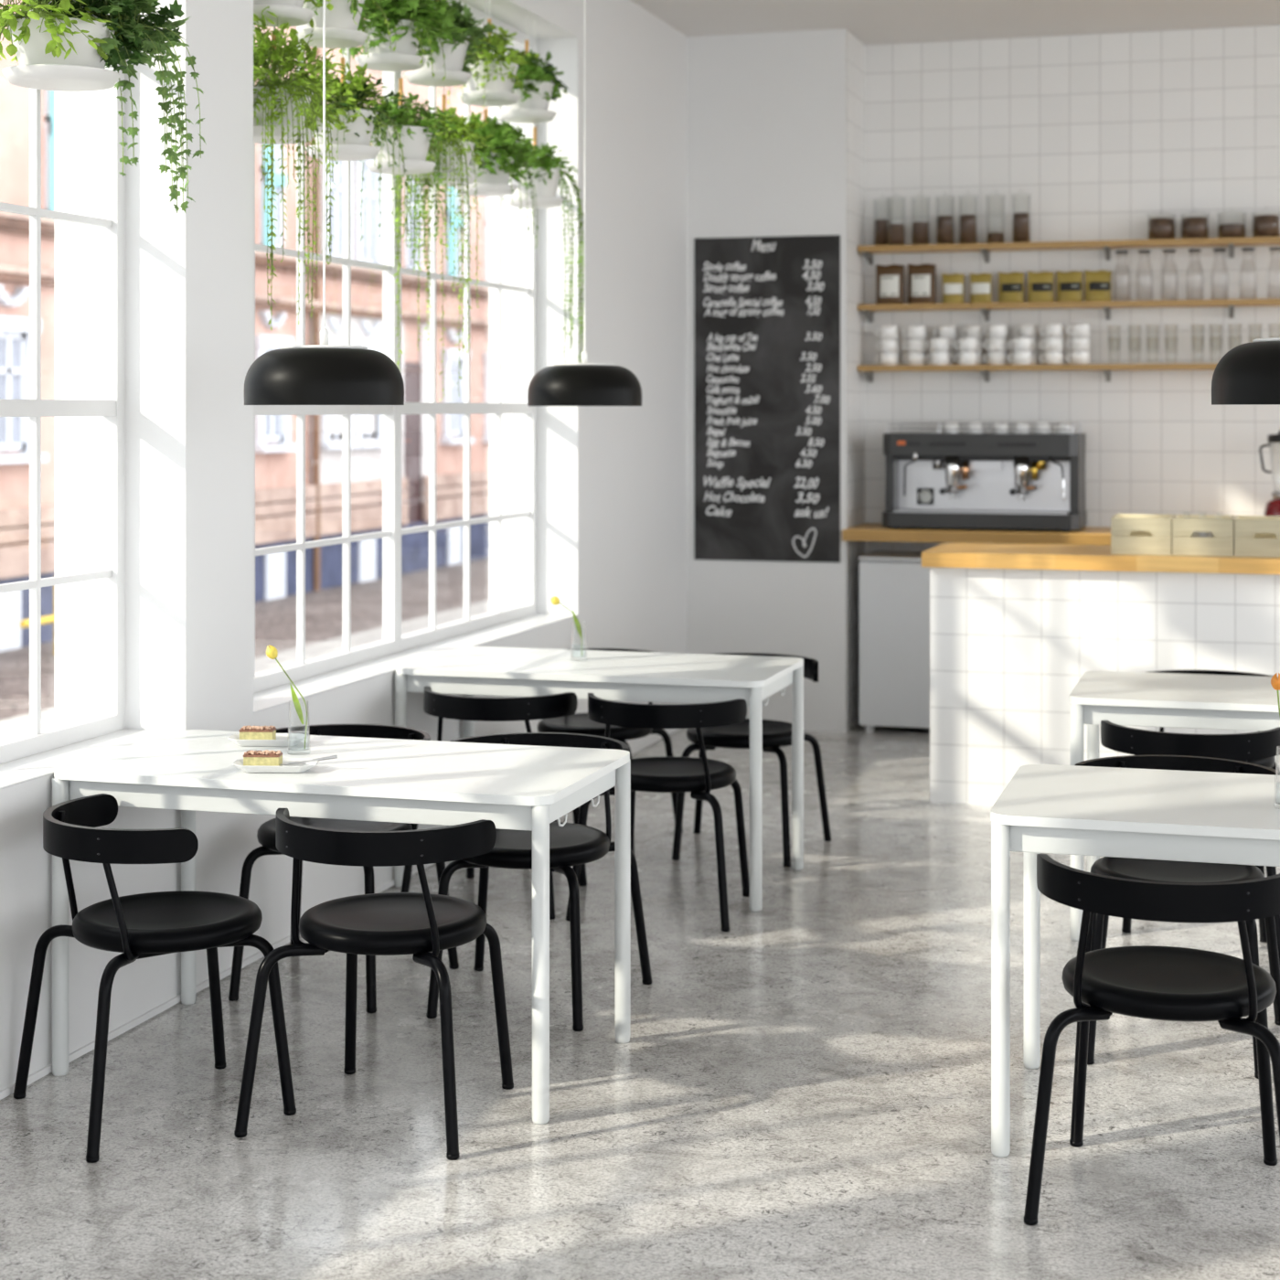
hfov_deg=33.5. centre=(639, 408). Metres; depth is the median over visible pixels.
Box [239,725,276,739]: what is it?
cake slice
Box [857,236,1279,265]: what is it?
wall shelf
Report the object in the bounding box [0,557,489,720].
street
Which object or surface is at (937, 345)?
mug
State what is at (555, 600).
tulip
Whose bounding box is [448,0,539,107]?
hanging planter
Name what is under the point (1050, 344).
mug
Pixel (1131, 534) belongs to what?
wooden crate
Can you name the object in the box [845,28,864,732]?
wall
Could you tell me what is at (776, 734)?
cafe chair
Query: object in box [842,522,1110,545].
countertop
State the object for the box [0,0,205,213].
hanging planter
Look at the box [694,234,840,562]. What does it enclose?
chalkboard menu
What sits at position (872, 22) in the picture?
ceiling
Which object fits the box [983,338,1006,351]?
mug
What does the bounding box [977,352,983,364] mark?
mug
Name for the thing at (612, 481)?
wall
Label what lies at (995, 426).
espresso cup
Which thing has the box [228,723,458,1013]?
cafe chair
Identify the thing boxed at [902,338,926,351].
mug
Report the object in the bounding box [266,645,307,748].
tulip
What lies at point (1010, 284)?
pouch
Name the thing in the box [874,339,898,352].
mug
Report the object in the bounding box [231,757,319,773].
dish
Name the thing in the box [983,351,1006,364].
mug
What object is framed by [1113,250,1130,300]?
glass bottle
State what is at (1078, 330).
mug
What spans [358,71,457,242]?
hanging planter
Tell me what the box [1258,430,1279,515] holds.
blender
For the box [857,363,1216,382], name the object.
wall shelf
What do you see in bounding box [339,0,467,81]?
hanging planter
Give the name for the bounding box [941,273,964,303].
pouch
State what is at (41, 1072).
baseboard
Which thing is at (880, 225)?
jar
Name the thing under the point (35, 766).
trim
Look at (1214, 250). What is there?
glass bottle
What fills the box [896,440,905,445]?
light
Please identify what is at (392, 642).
window
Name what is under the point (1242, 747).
cafe chair
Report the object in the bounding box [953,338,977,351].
mug
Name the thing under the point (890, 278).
pouch
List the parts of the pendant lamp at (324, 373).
lamp shade, cord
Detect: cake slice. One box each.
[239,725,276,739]
[243,749,282,766]
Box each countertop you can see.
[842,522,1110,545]
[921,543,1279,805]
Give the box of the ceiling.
[630,0,1279,44]
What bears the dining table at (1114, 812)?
on the floor
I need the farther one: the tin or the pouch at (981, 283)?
the pouch at (981, 283)
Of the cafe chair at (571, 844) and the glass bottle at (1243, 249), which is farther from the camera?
the glass bottle at (1243, 249)
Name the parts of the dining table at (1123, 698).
leg, leg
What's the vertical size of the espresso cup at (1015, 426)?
0.056 m
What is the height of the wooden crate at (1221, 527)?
0.150 m
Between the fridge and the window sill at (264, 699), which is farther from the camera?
the fridge
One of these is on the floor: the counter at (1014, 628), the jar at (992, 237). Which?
the counter at (1014, 628)
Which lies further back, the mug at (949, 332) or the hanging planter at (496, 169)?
the mug at (949, 332)
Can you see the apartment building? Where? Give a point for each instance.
(275, 435)
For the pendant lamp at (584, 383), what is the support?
hanging from the ceiling
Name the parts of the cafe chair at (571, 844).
leg, leg, post, seat, backrest, leg, post, leg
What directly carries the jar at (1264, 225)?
on the wall shelf at (1232, 242)
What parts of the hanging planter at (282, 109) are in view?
wooden rod, pot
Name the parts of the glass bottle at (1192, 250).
lid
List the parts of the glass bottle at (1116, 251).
lid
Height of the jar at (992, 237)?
0.279 m
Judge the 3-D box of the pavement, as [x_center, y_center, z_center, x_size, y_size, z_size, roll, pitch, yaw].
[16.088,2.811,19.760,40.300,0.330,77.000,0,0,16]
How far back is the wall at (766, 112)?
10.88 m
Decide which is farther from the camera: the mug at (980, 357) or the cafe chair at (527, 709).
the mug at (980, 357)
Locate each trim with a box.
[0,728,174,789]
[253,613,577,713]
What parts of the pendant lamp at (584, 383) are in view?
lamp shade, cord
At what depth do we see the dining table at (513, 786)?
5.21 m
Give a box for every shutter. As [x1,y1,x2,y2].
[48,90,54,211]
[263,143,287,245]
[448,186,463,276]
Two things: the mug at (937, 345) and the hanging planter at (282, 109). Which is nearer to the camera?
the hanging planter at (282, 109)
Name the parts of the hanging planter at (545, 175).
cord, wooden rod, pot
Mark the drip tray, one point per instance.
(895, 511)
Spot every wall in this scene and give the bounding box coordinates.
[0,0,687,1099]
[687,28,845,731]
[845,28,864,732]
[864,24,1279,554]
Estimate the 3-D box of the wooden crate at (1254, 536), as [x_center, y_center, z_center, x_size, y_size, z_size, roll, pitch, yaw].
[2.544,0.518,8.654,0.238,0.150,0.320,0,0,16]
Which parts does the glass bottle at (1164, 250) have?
lid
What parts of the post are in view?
rail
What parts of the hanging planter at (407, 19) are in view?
pot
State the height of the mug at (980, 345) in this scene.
0.069 m
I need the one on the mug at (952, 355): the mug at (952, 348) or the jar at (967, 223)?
the mug at (952, 348)
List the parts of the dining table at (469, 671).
leg, leg, leg, leg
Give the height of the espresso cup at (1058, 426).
0.056 m
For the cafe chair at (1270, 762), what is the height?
0.701 m
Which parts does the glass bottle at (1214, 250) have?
lid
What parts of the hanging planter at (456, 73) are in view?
pot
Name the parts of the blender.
handle, motor, lid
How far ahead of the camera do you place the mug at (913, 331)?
11.01 m
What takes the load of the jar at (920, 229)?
on the wall shelf at (1232, 242)
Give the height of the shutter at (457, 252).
1.690 m
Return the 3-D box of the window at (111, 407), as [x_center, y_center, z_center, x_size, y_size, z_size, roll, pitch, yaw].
[-1.903,-0.357,4.473,0.053,2.517,3.090,0,0,16]
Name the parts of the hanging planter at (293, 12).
pot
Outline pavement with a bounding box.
[0,600,489,740]
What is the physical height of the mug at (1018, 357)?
0.069 m
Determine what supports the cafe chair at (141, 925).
on the floor
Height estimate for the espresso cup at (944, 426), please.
0.056 m
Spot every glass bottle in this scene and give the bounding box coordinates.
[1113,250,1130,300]
[1136,250,1152,299]
[1161,249,1177,299]
[1185,248,1203,299]
[1211,248,1228,298]
[1238,247,1257,298]
[1267,247,1279,270]
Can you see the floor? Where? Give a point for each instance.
(801, 1090)
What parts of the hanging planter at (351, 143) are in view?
wooden rod, pot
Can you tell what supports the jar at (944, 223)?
on the wall shelf at (1232, 242)
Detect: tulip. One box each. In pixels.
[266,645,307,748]
[550,596,582,656]
[1270,672,1279,716]
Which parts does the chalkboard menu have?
slate panel, slate panel, slate panel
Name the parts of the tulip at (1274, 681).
stem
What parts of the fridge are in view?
panel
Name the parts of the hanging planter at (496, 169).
wooden rod, cord, pot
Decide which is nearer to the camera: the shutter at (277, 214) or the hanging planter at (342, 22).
the hanging planter at (342, 22)
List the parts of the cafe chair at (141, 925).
leg, post, leg, backrest, post, seat frame, seat, leg, leg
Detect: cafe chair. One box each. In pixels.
[13,793,296,1162]
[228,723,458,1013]
[234,808,513,1160]
[400,686,586,919]
[426,732,652,1031]
[537,648,682,855]
[565,693,749,932]
[672,652,831,867]
[1024,853,1279,1226]
[1074,755,1279,1078]
[1100,720,1279,964]
[1148,669,1279,876]
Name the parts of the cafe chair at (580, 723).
seat, backrest, leg, leg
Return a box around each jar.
[874,195,893,245]
[887,194,905,245]
[911,194,929,245]
[937,195,954,244]
[958,194,977,243]
[986,193,1003,243]
[1012,192,1031,242]
[1147,213,1176,239]
[1179,212,1210,238]
[1216,207,1247,237]
[1250,209,1279,236]
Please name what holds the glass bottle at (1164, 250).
on the wall shelf at (985, 307)
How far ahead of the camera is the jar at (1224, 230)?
10.55 m
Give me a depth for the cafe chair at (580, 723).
7.96 m
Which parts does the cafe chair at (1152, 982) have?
leg, leg, post, backrest, seat, post, leg, leg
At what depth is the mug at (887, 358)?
11.05 m
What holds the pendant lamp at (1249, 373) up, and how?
hanging from the ceiling
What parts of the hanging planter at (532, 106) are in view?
wooden rod, pot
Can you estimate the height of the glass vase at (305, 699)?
0.135 m
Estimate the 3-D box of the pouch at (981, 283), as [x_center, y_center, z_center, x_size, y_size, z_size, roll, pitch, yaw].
[1.756,-0.620,10.950,0.115,0.158,0.067,0,0,19]
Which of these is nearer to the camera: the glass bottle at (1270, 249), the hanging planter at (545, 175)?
the hanging planter at (545, 175)
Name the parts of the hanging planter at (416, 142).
wooden rod, pot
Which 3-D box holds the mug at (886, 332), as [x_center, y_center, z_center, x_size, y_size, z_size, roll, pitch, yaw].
[1.295,-0.397,11.088,0.106,0.069,0.098,0,0,45]
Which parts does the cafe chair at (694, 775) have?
leg, post, leg, backrest, seat, post, leg, leg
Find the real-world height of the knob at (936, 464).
0.072 m
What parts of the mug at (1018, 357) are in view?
handle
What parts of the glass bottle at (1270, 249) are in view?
lid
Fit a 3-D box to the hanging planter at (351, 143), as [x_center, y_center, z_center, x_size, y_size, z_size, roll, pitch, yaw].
[-0.938,-1.176,7.030,0.342,0.880,0.570,0,0,16]
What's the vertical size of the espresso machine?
0.532 m
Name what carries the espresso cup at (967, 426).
on the espresso machine
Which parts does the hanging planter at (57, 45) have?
pot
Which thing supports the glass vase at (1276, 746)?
on the dining table at (1114, 812)
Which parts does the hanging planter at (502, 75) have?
pot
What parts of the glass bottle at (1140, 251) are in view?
lid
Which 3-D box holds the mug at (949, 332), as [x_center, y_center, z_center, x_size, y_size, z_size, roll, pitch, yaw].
[1.594,-0.397,11.061,0.098,0.069,0.106,0,0,-34]
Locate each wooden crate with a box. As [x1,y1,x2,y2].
[1110,513,1174,554]
[1172,514,1234,556]
[1234,515,1279,557]
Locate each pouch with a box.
[875,264,904,304]
[907,263,936,303]
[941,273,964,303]
[970,272,991,302]
[998,271,1023,302]
[1027,271,1054,301]
[1056,270,1083,301]
[1084,270,1111,301]
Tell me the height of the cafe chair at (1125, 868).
0.701 m
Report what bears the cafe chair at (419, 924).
on the floor
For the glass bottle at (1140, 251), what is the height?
0.256 m
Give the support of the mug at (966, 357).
on the wall shelf at (985, 369)
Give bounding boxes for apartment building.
[0,0,489,651]
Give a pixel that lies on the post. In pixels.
(47, 619)
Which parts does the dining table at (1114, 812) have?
leg, leg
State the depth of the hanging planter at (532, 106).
8.69 m
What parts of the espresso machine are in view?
steam knob, portafilter handle, spout, cup rail, panel, portafilter handle, spout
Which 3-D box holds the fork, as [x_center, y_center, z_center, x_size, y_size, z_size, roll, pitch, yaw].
[-0.812,0.859,5.207,0.141,0.024,0.014,0,0,0]
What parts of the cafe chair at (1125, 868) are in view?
leg, leg, post, backrest, seat, post, leg, leg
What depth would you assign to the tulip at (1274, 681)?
4.71 m
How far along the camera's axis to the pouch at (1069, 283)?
10.80 m
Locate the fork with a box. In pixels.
[280,755,337,765]
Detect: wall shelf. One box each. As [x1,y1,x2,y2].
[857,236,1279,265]
[857,298,1279,322]
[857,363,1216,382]
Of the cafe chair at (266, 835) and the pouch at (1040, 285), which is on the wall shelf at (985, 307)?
the pouch at (1040, 285)
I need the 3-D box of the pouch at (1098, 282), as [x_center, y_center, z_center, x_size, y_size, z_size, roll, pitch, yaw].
[2.323,-0.621,10.783,0.135,0.161,0.067,0,0,10]
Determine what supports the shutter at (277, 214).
hanging from the apartment building
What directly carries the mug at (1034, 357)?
on the wall shelf at (985, 369)
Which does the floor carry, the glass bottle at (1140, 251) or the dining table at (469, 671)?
the dining table at (469, 671)
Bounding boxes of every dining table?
[52,729,630,1124]
[394,646,803,911]
[990,764,1279,1157]
[1069,671,1279,941]
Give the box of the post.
[19,585,54,654]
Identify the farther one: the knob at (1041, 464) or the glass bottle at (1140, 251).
the glass bottle at (1140, 251)
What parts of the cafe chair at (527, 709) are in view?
leg, post, leg, backrest, post, leg, leg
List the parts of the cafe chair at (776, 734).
leg, leg, seat, backrest, leg, leg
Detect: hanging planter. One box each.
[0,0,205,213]
[253,0,333,27]
[253,6,356,330]
[296,0,391,57]
[303,48,408,185]
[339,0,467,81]
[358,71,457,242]
[393,85,496,400]
[404,0,497,90]
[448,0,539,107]
[455,0,549,247]
[497,16,567,127]
[505,21,586,362]
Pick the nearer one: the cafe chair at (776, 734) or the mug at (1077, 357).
the cafe chair at (776, 734)
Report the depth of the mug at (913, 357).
11.01 m
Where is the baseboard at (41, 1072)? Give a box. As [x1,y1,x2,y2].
[0,728,679,1099]
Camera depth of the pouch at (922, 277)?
11.01 m
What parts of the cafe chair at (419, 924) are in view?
leg, post, leg, backrest, seat, post, leg, leg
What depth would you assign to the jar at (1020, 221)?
10.86 m
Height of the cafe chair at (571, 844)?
0.701 m
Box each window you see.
[0,9,125,764]
[253,0,536,693]
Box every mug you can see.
[874,325,898,339]
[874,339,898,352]
[874,352,898,365]
[902,325,926,339]
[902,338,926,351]
[903,352,926,364]
[925,338,949,351]
[926,352,949,364]
[933,325,956,339]
[949,339,956,351]
[949,352,956,364]
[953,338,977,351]
[954,351,977,364]
[960,325,983,338]
[977,338,983,351]
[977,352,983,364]
[982,324,1006,338]
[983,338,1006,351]
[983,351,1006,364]
[1007,337,1031,351]
[1007,351,1031,364]
[1013,324,1037,338]
[1030,338,1037,351]
[1031,352,1037,364]
[1039,323,1063,337]
[1039,337,1063,351]
[1039,351,1063,364]
[1066,323,1090,337]
[1066,337,1090,351]
[1066,351,1090,363]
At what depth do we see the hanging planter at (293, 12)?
6.46 m
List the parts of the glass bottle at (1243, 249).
lid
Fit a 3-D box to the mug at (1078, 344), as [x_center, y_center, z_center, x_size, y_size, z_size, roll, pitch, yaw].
[2.237,-0.328,10.811,0.098,0.069,0.106,0,0,-37]
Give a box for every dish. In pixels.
[227,733,308,746]
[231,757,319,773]
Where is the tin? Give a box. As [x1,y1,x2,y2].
[1191,532,1215,537]
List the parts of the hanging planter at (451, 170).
wooden rod, pot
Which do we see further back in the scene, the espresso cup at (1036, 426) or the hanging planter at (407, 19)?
the espresso cup at (1036, 426)
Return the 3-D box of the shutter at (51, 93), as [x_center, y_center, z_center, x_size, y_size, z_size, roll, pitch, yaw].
[-6.691,-3.069,24.800,0.050,1.690,0.660,0,0,16]
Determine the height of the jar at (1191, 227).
0.159 m
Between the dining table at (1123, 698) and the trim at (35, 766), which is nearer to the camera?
the trim at (35, 766)
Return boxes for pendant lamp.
[243,0,404,405]
[527,0,641,405]
[1211,337,1279,405]
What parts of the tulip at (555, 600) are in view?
stem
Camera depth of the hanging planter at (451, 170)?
7.71 m
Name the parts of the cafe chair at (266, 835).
leg, leg, post, seat, backrest, leg, post, leg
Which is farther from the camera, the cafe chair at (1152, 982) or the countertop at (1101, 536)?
the countertop at (1101, 536)
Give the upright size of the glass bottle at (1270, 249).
0.256 m
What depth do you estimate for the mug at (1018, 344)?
10.81 m
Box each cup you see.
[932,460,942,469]
[942,422,959,433]
[965,422,982,433]
[992,422,1010,433]
[1013,422,1030,433]
[1034,422,1051,433]
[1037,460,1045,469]
[1056,422,1072,433]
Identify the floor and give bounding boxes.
[0,722,1279,1279]
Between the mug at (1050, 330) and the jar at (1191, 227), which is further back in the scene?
the mug at (1050, 330)
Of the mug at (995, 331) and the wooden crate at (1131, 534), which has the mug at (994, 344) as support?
the mug at (995, 331)
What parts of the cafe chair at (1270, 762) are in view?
backrest, seat, leg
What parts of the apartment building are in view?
glass, door, stone moulding, cornice, glass, door, glass, glass, door, glass, dark doorway, glass, door, glass, glass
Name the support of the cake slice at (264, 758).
on the dish at (295, 768)
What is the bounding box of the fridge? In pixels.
[858,550,929,732]
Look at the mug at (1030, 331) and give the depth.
10.90 m
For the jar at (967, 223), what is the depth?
10.93 m
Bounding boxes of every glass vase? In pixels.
[287,699,310,754]
[570,621,586,658]
[1273,746,1279,809]
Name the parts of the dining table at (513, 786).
leg, leg, leg, leg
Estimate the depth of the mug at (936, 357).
10.93 m
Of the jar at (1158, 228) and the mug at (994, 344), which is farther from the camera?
the mug at (994, 344)
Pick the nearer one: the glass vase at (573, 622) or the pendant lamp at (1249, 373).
the pendant lamp at (1249, 373)
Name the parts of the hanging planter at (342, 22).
pot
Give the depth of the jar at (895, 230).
11.00 m
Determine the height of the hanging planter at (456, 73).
0.430 m
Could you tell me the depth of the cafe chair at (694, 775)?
6.79 m
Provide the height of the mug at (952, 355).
0.069 m
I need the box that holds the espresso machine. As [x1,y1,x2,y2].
[882,422,1087,532]
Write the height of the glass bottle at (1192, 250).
0.256 m
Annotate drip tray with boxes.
[893,509,1069,514]
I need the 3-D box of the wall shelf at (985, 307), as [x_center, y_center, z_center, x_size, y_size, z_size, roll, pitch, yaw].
[3.367,-0.498,10.492,4.600,0.086,0.222,0,0,16]
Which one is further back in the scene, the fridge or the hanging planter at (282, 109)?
the fridge
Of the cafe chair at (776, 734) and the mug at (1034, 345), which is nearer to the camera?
the cafe chair at (776, 734)
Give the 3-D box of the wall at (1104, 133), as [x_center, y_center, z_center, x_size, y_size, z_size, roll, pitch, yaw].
[4.279,-0.144,10.447,6.392,3.560,0.200,0,0,16]
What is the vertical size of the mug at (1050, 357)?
0.069 m
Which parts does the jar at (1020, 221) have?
glass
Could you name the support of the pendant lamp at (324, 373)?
hanging from the ceiling
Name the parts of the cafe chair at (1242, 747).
leg, leg, backrest, leg, leg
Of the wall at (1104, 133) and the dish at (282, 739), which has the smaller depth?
the dish at (282, 739)
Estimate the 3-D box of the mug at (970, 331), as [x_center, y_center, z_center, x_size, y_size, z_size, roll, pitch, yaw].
[1.729,-0.397,11.021,0.098,0.069,0.106,0,0,-35]

